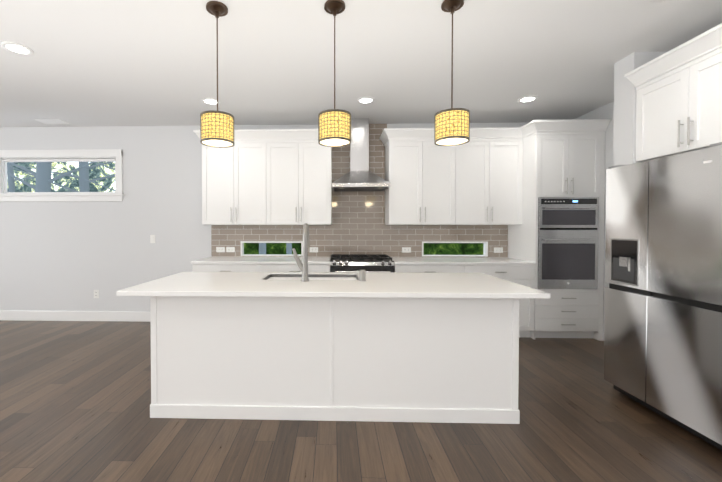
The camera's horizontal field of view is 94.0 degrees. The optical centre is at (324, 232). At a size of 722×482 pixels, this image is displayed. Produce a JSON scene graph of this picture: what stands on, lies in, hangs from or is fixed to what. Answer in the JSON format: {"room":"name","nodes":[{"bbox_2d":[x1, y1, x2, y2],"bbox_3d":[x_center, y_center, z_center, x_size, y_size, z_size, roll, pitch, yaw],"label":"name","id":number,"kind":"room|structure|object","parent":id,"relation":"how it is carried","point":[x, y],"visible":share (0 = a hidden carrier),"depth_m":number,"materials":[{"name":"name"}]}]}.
{"room":"kitchen","nodes":[
{"label":"kitchen","id":0,"kind":"room"},
{"bbox_2d":[0,123,526,311],"bbox_3d":[-1.448,-0.123,4.707,9.850,2.740,0.080,0,1,2],"label":"wall","id":1,"kind":"structure","parent":0,"point":[64,255],"depth_m":4.71,"materials":[{"name":"white paint"}]},
{"bbox_2d":[0,149,123,201],"bbox_3d":[-3.743,-0.806,4.729,1.870,0.725,0.111,0,1,2],"label":"window","id":2,"kind":"structure","parent":1,"relation":"in","point":[91,155],"depth_m":4.70,"materials":[{"name":"white"}]},
{"bbox_2d":[0,311,149,321],"bbox_3d":[-3.868,1.176,4.744,4.548,0.140,0.023,0,1,2],"label":"baseboard","id":3,"kind":"structure","parent":1,"relation":"attached to","point":[131,316],"depth_m":4.71,"materials":[{"name":"white wood"}]},
{"bbox_2d":[94,290,98,297],"bbox_3d":[-3.219,0.863,4.727,0.072,0.116,0.009,0,1,2],"label":"outlet","id":4,"kind":"object","parent":1,"relation":"attached to","point":[96,293],"visible":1,"depth_m":4.72,"materials":[{"name":"white plastic"}]},
{"bbox_2d":[150,235,154,242],"bbox_3d":[-2.404,0.087,4.691,0.072,0.116,0.012,0,1,2],"label":"light switch","id":5,"kind":"object","parent":1,"relation":"attached to","point":[152,238],"visible":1,"depth_m":4.69,"materials":[{"name":"white plastic"}]},
{"bbox_2d":[202,137,272,224],"bbox_3d":[-1.124,-0.646,4.461,0.890,1.073,0.353,0,1,2],"label":"upper cabinet","id":6,"kind":"object","parent":1,"relation":"attached to","point":[267,177],"depth_m":4.29,"materials":[{"name":"white wood"}]},
{"bbox_2d":[241,241,302,255],"bbox_3d":[-0.728,0.217,4.682,0.870,0.205,0.087,0,1,2],"label":"trim","id":7,"kind":"structure","parent":1,"relation":"attached to","point":[242,248],"depth_m":4.64,"materials":[{"name":"white"}]},
{"bbox_2d":[273,137,331,224],"bbox_3d":[-0.350,-0.646,4.439,0.890,1.073,0.353,0,1,2],"label":"upper cabinet","id":8,"kind":"object","parent":1,"relation":"attached to","point":[302,167],"depth_m":4.27,"materials":[{"name":"white wood"}]},
{"bbox_2d":[211,124,507,257],"bbox_3d":[0.475,-0.563,4.600,4.100,1.853,0.008,0,1,2],"label":"tile backsplash","id":9,"kind":"structure","parent":1,"relation":"attached to","point":[358,226],"depth_m":4.60,"materials":[{"name":"grey tile"}]},
{"bbox_2d":[216,247,224,251],"bbox_3d":[-1.444,0.232,4.659,0.118,0.072,0.009,0,1,2],"label":"outlet","id":10,"kind":"object","parent":9,"relation":"attached to","point":[220,249],"visible":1,"depth_m":4.66,"materials":[{"name":"white plastic"}]},
{"bbox_2d":[226,247,234,251],"bbox_3d":[-1.304,0.232,4.654,0.118,0.072,0.009,0,1,2],"label":"outlet","id":11,"kind":"object","parent":9,"relation":"attached to","point":[230,249],"visible":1,"depth_m":4.65,"materials":[{"name":"white plastic"}]},
{"bbox_2d":[310,247,317,251],"bbox_3d":[-0.145,0.233,4.621,0.118,0.072,0.009,0,1,2],"label":"outlet","id":12,"kind":"object","parent":9,"relation":"attached to","point":[313,249],"visible":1,"depth_m":4.62,"materials":[{"name":"white plastic"}]},
{"bbox_2d":[402,247,410,252],"bbox_3d":[1.125,0.233,4.584,0.118,0.072,0.009,0,1,2],"label":"outlet","id":13,"kind":"object","parent":9,"relation":"attached to","point":[406,249],"visible":1,"depth_m":4.58,"materials":[{"name":"white plastic"}]},
{"bbox_2d":[494,247,502,252],"bbox_3d":[2.364,0.234,4.547,0.118,0.072,0.009,0,1,2],"label":"outlet","id":14,"kind":"object","parent":9,"relation":"attached to","point":[498,249],"visible":1,"depth_m":4.54,"materials":[{"name":"white plastic"}]},
{"bbox_2d":[332,118,390,190],"bbox_3d":[0.458,-1.022,4.342,0.720,0.926,0.488,0,1,2],"label":"range hood","id":15,"kind":"object","parent":1,"relation":"attached to","point":[359,176],"visible":0.9,"depth_m":4.34,"materials":[{"name":"silver metal"}]},
{"bbox_2d":[422,241,487,256],"bbox_3d":[1.781,0.218,4.609,0.890,0.205,0.087,0,1,2],"label":"trim","id":16,"kind":"structure","parent":1,"relation":"attached to","point":[485,253],"depth_m":4.57,"materials":[{"name":"white"}]},
{"bbox_2d":[0,320,721,481],"bbox_3d":[-1.569,1.355,0.594,9.850,0.100,8.590,0,1,2],"label":"floor","id":17,"kind":"structure","parent":0,"point":[75,399],"depth_m":2.12,"materials":[{"name":"brown wood"}]},
{"bbox_2d":[192,265,266,271],"bbox_3d":[-1.139,0.809,4.345,0.889,0.886,0.628,0,1,2],"label":"base cabinet","id":18,"kind":"object","parent":17,"relation":"on","point":[195,268],"depth_m":4.02,"materials":[{"name":"white wood"}]},
{"bbox_2d":[191,257,330,264],"bbox_3d":[-0.760,0.352,4.318,1.672,0.030,0.650,0,1,2],"label":"countertop","id":19,"kind":"structure","parent":18,"relation":"on","point":[209,260],"depth_m":4.03,"materials":[{"name":"white stone"}]},
{"bbox_2d":[267,265,329,271],"bbox_3d":[-0.367,0.810,4.322,0.888,0.886,0.628,0,1,2],"label":"base cabinet","id":20,"kind":"object","parent":17,"relation":"on","point":[270,268],"depth_m":4.00,"materials":[{"name":"white wood"}]},
{"bbox_2d":[150,296,519,423],"bbox_3d":[0.061,0.833,2.634,2.518,0.886,0.722,0,1,2],"label":"kitchen island","id":21,"kind":"object","parent":17,"relation":"on","point":[390,347],"depth_m":2.28,"materials":[{"name":"white wood"}]},
{"bbox_2d":[116,272,549,299],"bbox_3d":[0.045,0.376,2.552,2.696,0.030,0.946,0,1,2],"label":"island countertop","id":22,"kind":"structure","parent":21,"relation":"on","point":[405,286],"depth_m":2.28,"materials":[{"name":"white stone"}]},
{"bbox_2d":[292,223,309,281],"bbox_3d":[-0.175,0.142,2.618,0.127,0.436,0.261,0,1,2],"label":"faucet","id":23,"kind":"object","parent":22,"relation":"on","point":[303,267],"visible":1,"depth_m":2.50,"materials":[{"name":"silver metal"}]},
{"bbox_2d":[268,272,355,279],"bbox_3d":[-0.104,0.491,2.755,0.759,0.256,0.349,0,1,2],"label":"sink","id":24,"kind":"object","parent":22,"relation":"in","point":[275,275],"depth_m":2.92,"materials":[{"name":"silver metal"}]},
{"bbox_2d":[359,270,365,280],"bbox_3d":[0.289,0.321,2.531,0.056,0.081,0.056,0,1,2],"label":"soap dispenser","id":25,"kind":"object","parent":22,"relation":"on","point":[362,275],"visible":1,"depth_m":2.51,"materials":[{"name":"silver metal"}]},
{"bbox_2d":[330,254,394,271],"bbox_3d":[0.459,0.774,4.262,0.760,0.957,0.699,0,1,2],"label":"range","id":26,"kind":"object","parent":17,"relation":"on","point":[357,263],"visible":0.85,"depth_m":3.98,"materials":[{"name":"silver metal"}]},
{"bbox_2d":[394,261,470,272],"bbox_3d":[1.280,0.810,4.274,0.876,0.886,0.628,0,1,2],"label":"base cabinet","id":27,"kind":"object","parent":17,"relation":"on","point":[398,268],"depth_m":3.95,"materials":[{"name":"white wood"}]},
{"bbox_2d":[380,119,610,340],"bbox_3d":[2.001,-0.021,4.204,2.516,2.550,0.703,0,1,2],"label":"kitchen cabinet","id":28,"kind":"object","parent":17,"relation":"on","point":[537,187],"visible":0.9,"depth_m":3.98,"materials":[{"name":"white wood"}]},
{"bbox_2d":[471,265,534,336],"bbox_3d":[2.040,0.811,4.252,0.876,0.886,0.628,0,1,2],"label":"base cabinet","id":29,"kind":"object","parent":17,"relation":"on","point":[520,272],"depth_m":3.93,"materials":[{"name":"white wood"}]},
{"bbox_2d":[387,257,534,264],"bbox_3d":[1.659,0.353,4.248,1.636,0.030,0.650,0,1,2],"label":"countertop","id":30,"kind":"structure","parent":29,"relation":"on","point":[398,260],"depth_m":4.00,"materials":[{"name":"white stone"}]},
{"bbox_2d":[604,142,721,449],"bbox_3d":[2.694,0.383,2.249,0.936,1.797,0.835,0,1,2],"label":"refrigerator","id":31,"kind":"object","parent":17,"relation":"on","point":[663,311],"visible":1,"depth_m":2.17,"materials":[{"name":"grey metal"}]},
{"bbox_2d":[0,0,721,126],"bbox_3d":[-1.569,-1.485,0.554,9.850,0.100,8.590,0,1,2],"label":"ceiling","id":32,"kind":"structure","parent":0,"point":[89,63],"depth_m":2.80,"materials":[{"name":"white paint"}]},
{"bbox_2d":[0,41,33,55],"bbox_3d":[-2.433,-1.460,2.656,0.196,0.008,0.196,0,1,2],"label":"recessed light","id":33,"kind":"object","parent":32,"relation":"in","point":[17,48],"visible":1,"depth_m":2.65,"materials":[{"name":"white plastic"}]},
{"bbox_2d":[34,119,69,123],"bbox_3d":[-3.630,-1.484,4.471,0.340,0.010,0.180,0,1,2],"label":"ceiling vent","id":34,"kind":"object","parent":32,"relation":"in","point":[52,121],"visible":0.98,"depth_m":4.45,"materials":[{"name":"white metal"}]},
{"bbox_2d":[202,98,219,104],"bbox_3d":[-1.275,-1.476,3.762,0.196,0.008,0.196,0,1,2],"label":"recessed light","id":35,"kind":"object","parent":32,"relation":"in","point":[210,101],"visible":0.94,"depth_m":3.76,"materials":[{"name":"white plastic"}]},
{"bbox_2d":[200,1,234,147],"bbox_3d":[-0.695,-1.019,2.176,0.212,0.878,0.212,0,1,2],"label":"pendant light","id":36,"kind":"object","parent":32,"relation":"hanging from","point":[216,128],"visible":1,"depth_m":2.12,"materials":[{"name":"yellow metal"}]},
{"bbox_2d":[318,0,350,146],"bbox_3d":[0.067,-1.018,2.154,0.212,0.878,0.212,0,1,2],"label":"pendant light","id":37,"kind":"object","parent":32,"relation":"hanging from","point":[334,127],"visible":1,"depth_m":2.10,"materials":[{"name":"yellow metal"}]},
{"bbox_2d":[357,97,374,103],"bbox_3d":[0.463,-1.475,3.732,0.196,0.008,0.196,0,1,2],"label":"recessed light","id":38,"kind":"object","parent":32,"relation":"in","point":[365,100],"visible":1,"depth_m":3.73,"materials":[{"name":"white plastic"}]},
{"bbox_2d":[434,0,469,145],"bbox_3d":[0.813,-1.018,2.132,0.212,0.878,0.212,0,1,2],"label":"pendant light","id":39,"kind":"object","parent":32,"relation":"hanging from","point":[451,126],"visible":1,"depth_m":2.08,"materials":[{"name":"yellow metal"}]},
{"bbox_2d":[517,96,537,102],"bbox_3d":[2.245,-1.475,3.700,0.196,0.008,0.196,0,1,2],"label":"recessed light","id":40,"kind":"object","parent":32,"relation":"in","point":[526,99],"visible":0.96,"depth_m":3.70,"materials":[{"name":"white plastic"}]},
{"bbox_2d":[576,101,613,340],"bbox_3d":[3.252,-0.062,0.333,0.200,2.740,8.390,0,1,2],"label":"wall","id":41,"kind":"structure","parent":0,"point":[606,111],"depth_m":3.88,"materials":[{"name":"white paint"}]},
{"bbox_2d":[613,52,665,165],"bbox_3d":[2.869,-0.097,2.819,0.710,2.740,0.193,0,1,2],"label":"wall","id":42,"kind":"structure","parent":0,"point":[624,144],"depth_m":2.79,"materials":[{"name":"white paint"}]},
{"bbox_2d":[624,23,721,161],"bbox_3d":[2.806,-0.921,2.101,0.786,0.708,1.215,0,1,2],"label":"upper cabinet","id":43,"kind":"object","parent":42,"relation":"attached to","point":[679,99],"visible":1,"depth_m":2.35,"materials":[{"name":"white wood"}]},
{"label":"outside","id":44,"kind":"structure","parent":0,"visible":0},
{"bbox_2d":[7,162,483,254],"bbox_3d":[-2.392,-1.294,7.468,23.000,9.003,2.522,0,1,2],"label":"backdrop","id":45,"kind":"structure","parent":44,"point":[60,176],"depth_m":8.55,"materials":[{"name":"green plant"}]}
]}

